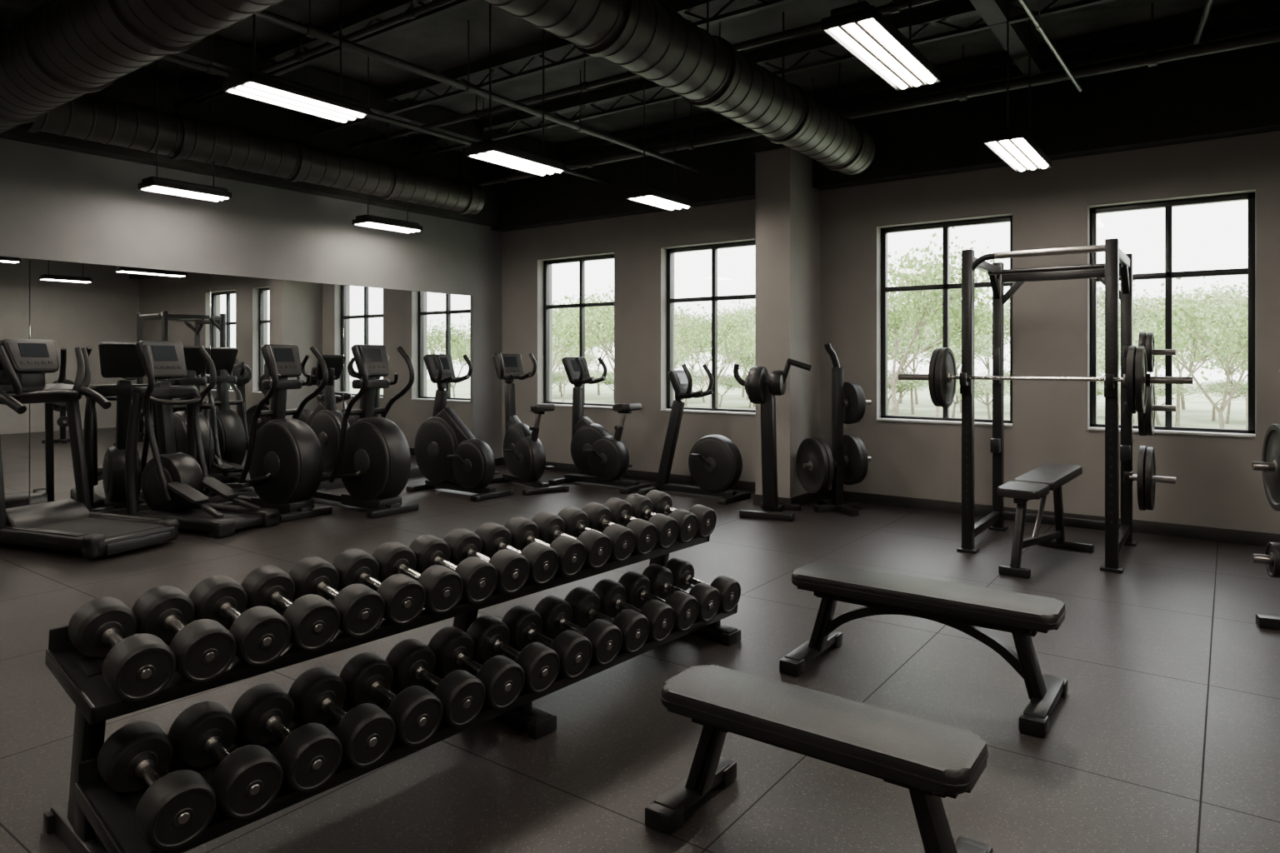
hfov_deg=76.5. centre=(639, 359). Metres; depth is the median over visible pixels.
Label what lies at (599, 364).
tree
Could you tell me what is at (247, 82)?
pendant light fixture
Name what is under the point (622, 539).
dumbbell
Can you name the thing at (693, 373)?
tree
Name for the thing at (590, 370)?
tree
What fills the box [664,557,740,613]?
dumbbell
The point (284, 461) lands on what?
elliptical trainer
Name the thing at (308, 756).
dumbbell
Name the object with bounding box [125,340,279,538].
elliptical trainer
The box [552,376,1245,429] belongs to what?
lawn
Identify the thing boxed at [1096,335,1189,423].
tree
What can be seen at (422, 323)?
wall mirror
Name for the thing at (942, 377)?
barbell
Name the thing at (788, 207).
column
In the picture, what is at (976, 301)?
tree
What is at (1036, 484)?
bench
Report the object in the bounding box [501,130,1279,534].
wall
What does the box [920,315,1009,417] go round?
tree
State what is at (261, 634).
dumbbell
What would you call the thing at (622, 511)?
dumbbell
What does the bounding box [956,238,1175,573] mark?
power rack
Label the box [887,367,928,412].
tree
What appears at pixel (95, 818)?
dumbbell rack
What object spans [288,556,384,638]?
dumbbell
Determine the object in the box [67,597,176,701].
dumbbell
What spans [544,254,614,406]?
window
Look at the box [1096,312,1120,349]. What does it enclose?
tree
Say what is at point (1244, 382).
tree
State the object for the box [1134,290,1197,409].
tree
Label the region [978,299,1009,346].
tree
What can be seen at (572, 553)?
dumbbell
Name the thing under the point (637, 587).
dumbbell
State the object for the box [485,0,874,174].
duct
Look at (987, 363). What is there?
tree
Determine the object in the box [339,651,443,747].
dumbbell
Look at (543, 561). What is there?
dumbbell
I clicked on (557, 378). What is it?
tree
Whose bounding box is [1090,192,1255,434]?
window
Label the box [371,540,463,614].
dumbbell
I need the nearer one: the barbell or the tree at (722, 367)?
the barbell
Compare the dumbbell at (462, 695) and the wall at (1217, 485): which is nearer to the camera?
the dumbbell at (462, 695)
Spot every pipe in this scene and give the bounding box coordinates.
[160,35,609,184]
[174,0,456,107]
[251,0,699,172]
[348,0,938,149]
[469,3,1279,186]
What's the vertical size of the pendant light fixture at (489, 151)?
1.229 m
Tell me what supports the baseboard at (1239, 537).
attached to the wall at (1217, 485)
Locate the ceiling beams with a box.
[0,0,1043,160]
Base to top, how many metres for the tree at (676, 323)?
4.183 m
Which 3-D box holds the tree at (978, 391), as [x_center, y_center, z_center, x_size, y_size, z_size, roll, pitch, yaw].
[9.693,1.093,22.720,2.785,1.236,2.062,0,0,-1]
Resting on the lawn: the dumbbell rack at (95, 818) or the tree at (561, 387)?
the tree at (561, 387)
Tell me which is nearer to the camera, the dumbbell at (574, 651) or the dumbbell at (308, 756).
the dumbbell at (308, 756)
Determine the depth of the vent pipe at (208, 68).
7.47 m
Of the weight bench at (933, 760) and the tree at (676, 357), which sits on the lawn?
the tree at (676, 357)
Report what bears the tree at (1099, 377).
on the lawn
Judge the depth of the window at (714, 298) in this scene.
9.74 m
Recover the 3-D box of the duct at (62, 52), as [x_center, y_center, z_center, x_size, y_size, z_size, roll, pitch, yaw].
[-0.843,-2.224,3.145,11.360,1.052,0.544,0,0,36]
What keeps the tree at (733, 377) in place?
on the lawn
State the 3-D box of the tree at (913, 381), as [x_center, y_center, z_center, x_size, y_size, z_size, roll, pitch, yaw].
[7.947,1.048,25.549,2.987,1.325,2.211,0,0,-29]
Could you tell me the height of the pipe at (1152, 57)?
0.484 m
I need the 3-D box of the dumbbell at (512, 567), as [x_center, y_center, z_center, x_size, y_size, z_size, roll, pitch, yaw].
[-0.671,0.860,3.495,0.419,0.168,0.168,12,20,39]
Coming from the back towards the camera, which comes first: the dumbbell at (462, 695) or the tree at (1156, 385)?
the tree at (1156, 385)
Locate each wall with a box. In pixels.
[0,138,501,512]
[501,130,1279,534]
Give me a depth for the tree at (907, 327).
24.62 m
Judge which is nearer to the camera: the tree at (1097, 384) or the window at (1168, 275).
the window at (1168, 275)
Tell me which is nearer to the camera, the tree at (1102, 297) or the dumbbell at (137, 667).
the dumbbell at (137, 667)
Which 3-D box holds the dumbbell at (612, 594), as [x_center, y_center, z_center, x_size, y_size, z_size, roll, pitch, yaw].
[-0.041,1.223,3.980,0.419,0.182,0.182,12,-20,39]
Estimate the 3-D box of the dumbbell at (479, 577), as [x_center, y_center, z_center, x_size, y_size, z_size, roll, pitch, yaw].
[-0.782,0.860,3.363,0.419,0.168,0.168,12,2,39]
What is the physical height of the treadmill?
1.672 m
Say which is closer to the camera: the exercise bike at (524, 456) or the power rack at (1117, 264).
the power rack at (1117, 264)
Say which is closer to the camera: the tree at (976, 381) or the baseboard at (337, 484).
the baseboard at (337, 484)
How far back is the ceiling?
7.07 m
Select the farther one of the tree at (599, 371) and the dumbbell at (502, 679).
the tree at (599, 371)
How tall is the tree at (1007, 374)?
1.472 m
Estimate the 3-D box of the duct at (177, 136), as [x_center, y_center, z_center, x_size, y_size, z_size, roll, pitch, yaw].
[-3.532,-2.299,8.496,0.424,0.902,4.800,0,0,36]
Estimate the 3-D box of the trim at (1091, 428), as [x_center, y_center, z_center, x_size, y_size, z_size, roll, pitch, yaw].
[4.529,0.619,6.970,1.198,0.021,0.143,0,0,36]
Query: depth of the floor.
3.51 m
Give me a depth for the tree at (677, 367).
30.04 m
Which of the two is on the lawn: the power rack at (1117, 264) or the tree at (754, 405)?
the tree at (754, 405)
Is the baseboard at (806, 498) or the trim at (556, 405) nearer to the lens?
the baseboard at (806, 498)
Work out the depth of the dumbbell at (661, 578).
4.20 m
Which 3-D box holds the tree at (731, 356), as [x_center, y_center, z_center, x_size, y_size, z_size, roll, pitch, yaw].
[3.510,0.209,25.220,2.229,3.006,3.011,0,0,-40]
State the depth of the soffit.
8.63 m
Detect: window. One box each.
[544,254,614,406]
[666,240,755,412]
[880,215,1012,423]
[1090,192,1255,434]
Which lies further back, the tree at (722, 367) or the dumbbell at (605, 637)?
the tree at (722, 367)
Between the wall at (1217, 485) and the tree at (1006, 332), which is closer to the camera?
the wall at (1217, 485)
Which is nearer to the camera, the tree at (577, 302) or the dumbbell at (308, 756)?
the dumbbell at (308, 756)
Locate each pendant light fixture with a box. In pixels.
[138,60,231,201]
[222,0,369,123]
[351,121,422,233]
[465,4,566,175]
[625,78,692,210]
[821,0,940,90]
[983,0,1051,171]
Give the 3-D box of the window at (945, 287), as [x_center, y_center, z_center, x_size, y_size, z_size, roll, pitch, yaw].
[3.074,-0.375,8.161,1.305,2.010,0.070,0,0,36]
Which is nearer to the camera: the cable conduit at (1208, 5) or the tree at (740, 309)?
the cable conduit at (1208, 5)
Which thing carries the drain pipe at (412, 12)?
attached to the ceiling
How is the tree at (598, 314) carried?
on the lawn
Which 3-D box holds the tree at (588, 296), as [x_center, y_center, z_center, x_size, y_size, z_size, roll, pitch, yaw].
[-1.946,-0.663,38.171,4.512,4.754,3.339,0,0,45]
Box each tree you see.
[552,285,685,372]
[552,294,611,374]
[552,338,571,371]
[552,340,604,402]
[552,367,570,389]
[554,301,577,392]
[554,370,569,397]
[559,367,603,385]
[561,295,614,389]
[586,312,614,395]
[589,370,614,387]
[596,370,614,400]
[612,313,699,336]
[674,300,755,408]
[674,336,697,369]
[674,345,693,369]
[674,367,733,402]
[675,306,711,389]
[685,376,699,406]
[692,372,744,407]
[700,302,751,397]
[701,325,755,408]
[703,315,755,406]
[705,301,755,399]
[706,374,751,408]
[717,321,755,372]
[718,299,755,327]
[724,350,755,379]
[887,227,1007,415]
[887,323,951,414]
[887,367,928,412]
[887,374,929,415]
[888,305,930,404]
[890,302,918,403]
[890,326,927,361]
[914,324,989,412]
[915,372,1009,417]
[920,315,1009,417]
[936,300,991,404]
[955,380,1009,419]
[975,335,1009,370]
[977,313,1007,404]
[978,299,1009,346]
[978,367,1009,389]
[986,298,1009,353]
[1096,280,1163,366]
[1096,305,1157,341]
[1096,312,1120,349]
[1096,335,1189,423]
[1096,374,1119,399]
[1096,375,1244,425]
[1096,376,1120,419]
[1097,381,1199,423]
[1119,278,1247,429]
[1119,284,1220,404]
[1119,320,1185,397]
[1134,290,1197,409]
[1135,300,1247,426]
[1158,276,1247,367]
[1182,344,1247,424]
[1195,377,1247,420]
[1203,310,1247,357]
[1222,314,1247,429]
[1234,382,1247,394]
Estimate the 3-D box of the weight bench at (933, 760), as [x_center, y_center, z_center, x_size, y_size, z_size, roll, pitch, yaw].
[0.529,1.290,2.507,0.986,0.420,0.440,0,0,36]
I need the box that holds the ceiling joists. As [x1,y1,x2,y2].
[191,0,1279,177]
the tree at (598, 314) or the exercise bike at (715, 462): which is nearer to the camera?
the exercise bike at (715, 462)
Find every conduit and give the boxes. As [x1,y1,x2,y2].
[1018,0,1082,91]
[1193,0,1214,44]
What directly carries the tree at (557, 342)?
on the lawn
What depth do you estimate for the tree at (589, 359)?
28.48 m
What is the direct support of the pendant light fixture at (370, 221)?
hanging from the ceiling
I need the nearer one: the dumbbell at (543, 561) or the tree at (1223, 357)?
the dumbbell at (543, 561)
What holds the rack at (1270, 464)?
on the floor
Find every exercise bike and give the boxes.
[405,354,513,501]
[490,352,569,495]
[548,356,654,494]
[638,364,750,504]
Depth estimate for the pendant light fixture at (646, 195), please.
7.79 m
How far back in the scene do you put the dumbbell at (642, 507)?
4.33 m
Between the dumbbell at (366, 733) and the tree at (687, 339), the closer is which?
the dumbbell at (366, 733)
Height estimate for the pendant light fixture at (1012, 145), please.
1.225 m
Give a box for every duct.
[0,0,284,134]
[20,63,484,214]
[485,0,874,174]
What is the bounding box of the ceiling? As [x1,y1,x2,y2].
[0,0,1251,153]
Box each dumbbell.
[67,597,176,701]
[97,720,216,850]
[131,585,236,683]
[168,700,283,819]
[189,575,290,666]
[230,683,342,793]
[240,565,339,651]
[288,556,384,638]
[288,666,395,769]
[331,548,425,625]
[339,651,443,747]
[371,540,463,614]
[385,638,485,727]
[409,534,497,604]
[427,626,524,709]
[443,528,529,594]
[465,615,559,694]
[474,521,559,585]
[501,605,592,679]
[504,516,586,577]
[531,511,611,569]
[534,595,622,666]
[557,506,635,562]
[564,586,649,654]
[581,501,657,555]
[592,578,674,642]
[604,497,678,549]
[617,570,698,632]
[625,494,698,543]
[641,564,720,622]
[645,490,716,538]
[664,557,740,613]
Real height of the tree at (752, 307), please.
4.430 m
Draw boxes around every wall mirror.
[0,255,29,509]
[29,258,209,511]
[210,274,343,495]
[343,285,473,469]
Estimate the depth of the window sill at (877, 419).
8.07 m
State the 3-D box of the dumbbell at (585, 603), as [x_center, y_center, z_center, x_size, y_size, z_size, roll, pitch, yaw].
[-0.165,1.223,3.832,0.419,0.182,0.182,12,18,39]
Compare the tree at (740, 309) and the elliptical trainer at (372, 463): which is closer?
the elliptical trainer at (372, 463)
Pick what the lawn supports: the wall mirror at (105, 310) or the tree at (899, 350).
the tree at (899, 350)
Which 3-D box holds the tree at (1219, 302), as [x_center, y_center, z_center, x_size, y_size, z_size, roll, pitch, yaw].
[16.920,-0.408,23.756,2.980,4.243,4.027,0,0,7]
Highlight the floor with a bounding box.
[0,465,1279,852]
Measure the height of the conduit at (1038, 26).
0.639 m
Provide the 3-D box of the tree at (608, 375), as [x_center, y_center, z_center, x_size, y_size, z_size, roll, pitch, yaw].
[-0.938,1.014,32.847,3.142,1.394,2.326,0,0,-19]
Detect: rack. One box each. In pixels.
[43,535,740,852]
[795,342,871,516]
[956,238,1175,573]
[1251,370,1279,629]
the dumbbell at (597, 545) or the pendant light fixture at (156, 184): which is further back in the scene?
the pendant light fixture at (156, 184)
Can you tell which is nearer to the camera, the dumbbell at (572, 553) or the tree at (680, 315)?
the dumbbell at (572, 553)
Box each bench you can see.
[645,665,993,852]
[779,562,1067,737]
[997,463,1094,579]
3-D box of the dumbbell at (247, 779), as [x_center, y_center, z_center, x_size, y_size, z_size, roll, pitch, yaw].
[-1.281,1.223,2.502,0.419,0.182,0.182,12,26,39]
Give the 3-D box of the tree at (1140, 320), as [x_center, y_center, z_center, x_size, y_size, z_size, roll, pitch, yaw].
[14.711,0.226,23.888,2.204,2.972,2.977,0,0,-11]
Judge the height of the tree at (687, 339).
3.054 m
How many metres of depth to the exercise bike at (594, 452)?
9.58 m
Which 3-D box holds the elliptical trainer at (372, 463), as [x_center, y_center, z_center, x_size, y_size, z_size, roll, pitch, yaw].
[-2.994,0.674,8.328,1.730,1.652,0.598,0,0,36]
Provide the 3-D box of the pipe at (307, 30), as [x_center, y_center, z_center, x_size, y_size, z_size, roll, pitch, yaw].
[-0.975,-2.453,7.134,0.081,0.584,5.600,0,0,36]
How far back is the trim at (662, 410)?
9.55 m
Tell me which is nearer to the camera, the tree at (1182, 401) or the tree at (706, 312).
the tree at (1182, 401)
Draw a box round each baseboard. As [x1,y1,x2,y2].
[98,458,501,514]
[500,457,1279,546]
[752,492,821,505]
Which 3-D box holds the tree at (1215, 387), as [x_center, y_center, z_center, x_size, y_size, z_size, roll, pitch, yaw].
[13.438,1.043,21.114,3.207,1.338,2.612,0,0,-17]
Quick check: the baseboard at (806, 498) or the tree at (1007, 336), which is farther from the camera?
the tree at (1007, 336)
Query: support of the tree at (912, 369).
on the lawn
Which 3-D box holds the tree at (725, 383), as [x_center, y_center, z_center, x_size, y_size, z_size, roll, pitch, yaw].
[2.910,1.084,29.228,3.010,1.256,2.451,0,0,-40]
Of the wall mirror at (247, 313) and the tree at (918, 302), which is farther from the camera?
the tree at (918, 302)
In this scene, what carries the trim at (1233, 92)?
attached to the wall at (1217, 485)
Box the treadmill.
[0,339,179,559]
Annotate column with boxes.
[755,147,820,498]
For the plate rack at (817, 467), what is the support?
on the floor
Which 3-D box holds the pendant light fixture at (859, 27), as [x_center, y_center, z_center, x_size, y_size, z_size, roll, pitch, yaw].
[1.250,-2.138,4.122,0.248,1.223,1.051,0,0,36]
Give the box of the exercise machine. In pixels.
[733,358,812,521]
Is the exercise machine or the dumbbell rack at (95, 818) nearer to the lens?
the dumbbell rack at (95, 818)
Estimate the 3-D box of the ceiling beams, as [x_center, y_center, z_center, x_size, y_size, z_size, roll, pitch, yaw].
[-0.995,-2.620,3.565,8.340,0.220,11.200,0,0,36]
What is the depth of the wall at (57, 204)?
8.57 m
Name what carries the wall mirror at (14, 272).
attached to the wall at (57, 204)
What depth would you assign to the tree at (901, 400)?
31.84 m
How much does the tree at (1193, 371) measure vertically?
3.238 m
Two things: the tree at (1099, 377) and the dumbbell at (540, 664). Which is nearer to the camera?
the dumbbell at (540, 664)
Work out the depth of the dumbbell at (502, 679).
3.16 m
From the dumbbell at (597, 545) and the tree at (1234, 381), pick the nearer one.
the dumbbell at (597, 545)
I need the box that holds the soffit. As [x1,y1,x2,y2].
[0,27,501,226]
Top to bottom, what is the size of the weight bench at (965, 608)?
0.450 m
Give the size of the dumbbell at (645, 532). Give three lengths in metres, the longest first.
0.419 x 0.168 x 0.168 m
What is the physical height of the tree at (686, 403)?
1.284 m
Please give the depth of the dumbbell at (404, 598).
3.01 m
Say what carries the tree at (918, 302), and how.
on the lawn
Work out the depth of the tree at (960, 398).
26.48 m
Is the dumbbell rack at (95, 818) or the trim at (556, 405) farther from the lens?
the trim at (556, 405)
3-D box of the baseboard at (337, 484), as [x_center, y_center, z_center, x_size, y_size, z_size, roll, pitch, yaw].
[-5.336,1.450,6.982,0.020,0.100,11.430,0,0,36]
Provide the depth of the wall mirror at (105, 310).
7.52 m
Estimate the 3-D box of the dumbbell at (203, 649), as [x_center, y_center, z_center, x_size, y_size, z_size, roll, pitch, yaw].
[-1.447,0.860,2.570,0.419,0.168,0.168,12,-31,39]
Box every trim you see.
[490,12,1279,232]
[541,403,612,409]
[660,409,755,414]
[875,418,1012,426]
[1087,426,1255,437]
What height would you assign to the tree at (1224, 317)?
3.288 m
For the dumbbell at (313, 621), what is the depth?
2.74 m
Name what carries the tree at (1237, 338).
on the lawn
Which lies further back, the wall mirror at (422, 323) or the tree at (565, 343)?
the tree at (565, 343)
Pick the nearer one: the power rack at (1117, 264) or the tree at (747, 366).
the power rack at (1117, 264)
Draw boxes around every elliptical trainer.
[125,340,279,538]
[217,344,332,522]
[310,344,419,519]
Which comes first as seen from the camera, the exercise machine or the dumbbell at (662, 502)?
the dumbbell at (662, 502)
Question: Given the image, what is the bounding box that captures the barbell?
[897,345,1193,414]
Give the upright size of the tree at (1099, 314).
3.789 m
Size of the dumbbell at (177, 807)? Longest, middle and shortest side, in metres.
0.419 x 0.182 x 0.182 m
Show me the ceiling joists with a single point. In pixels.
(382, 10)
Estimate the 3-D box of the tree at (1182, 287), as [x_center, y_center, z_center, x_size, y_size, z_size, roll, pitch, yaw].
[17.607,-0.411,26.935,4.032,4.249,2.984,0,0,39]
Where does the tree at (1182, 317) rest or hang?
on the lawn
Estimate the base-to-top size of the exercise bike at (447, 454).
1.565 m
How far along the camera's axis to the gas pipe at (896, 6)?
7.18 m
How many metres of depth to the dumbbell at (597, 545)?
3.80 m

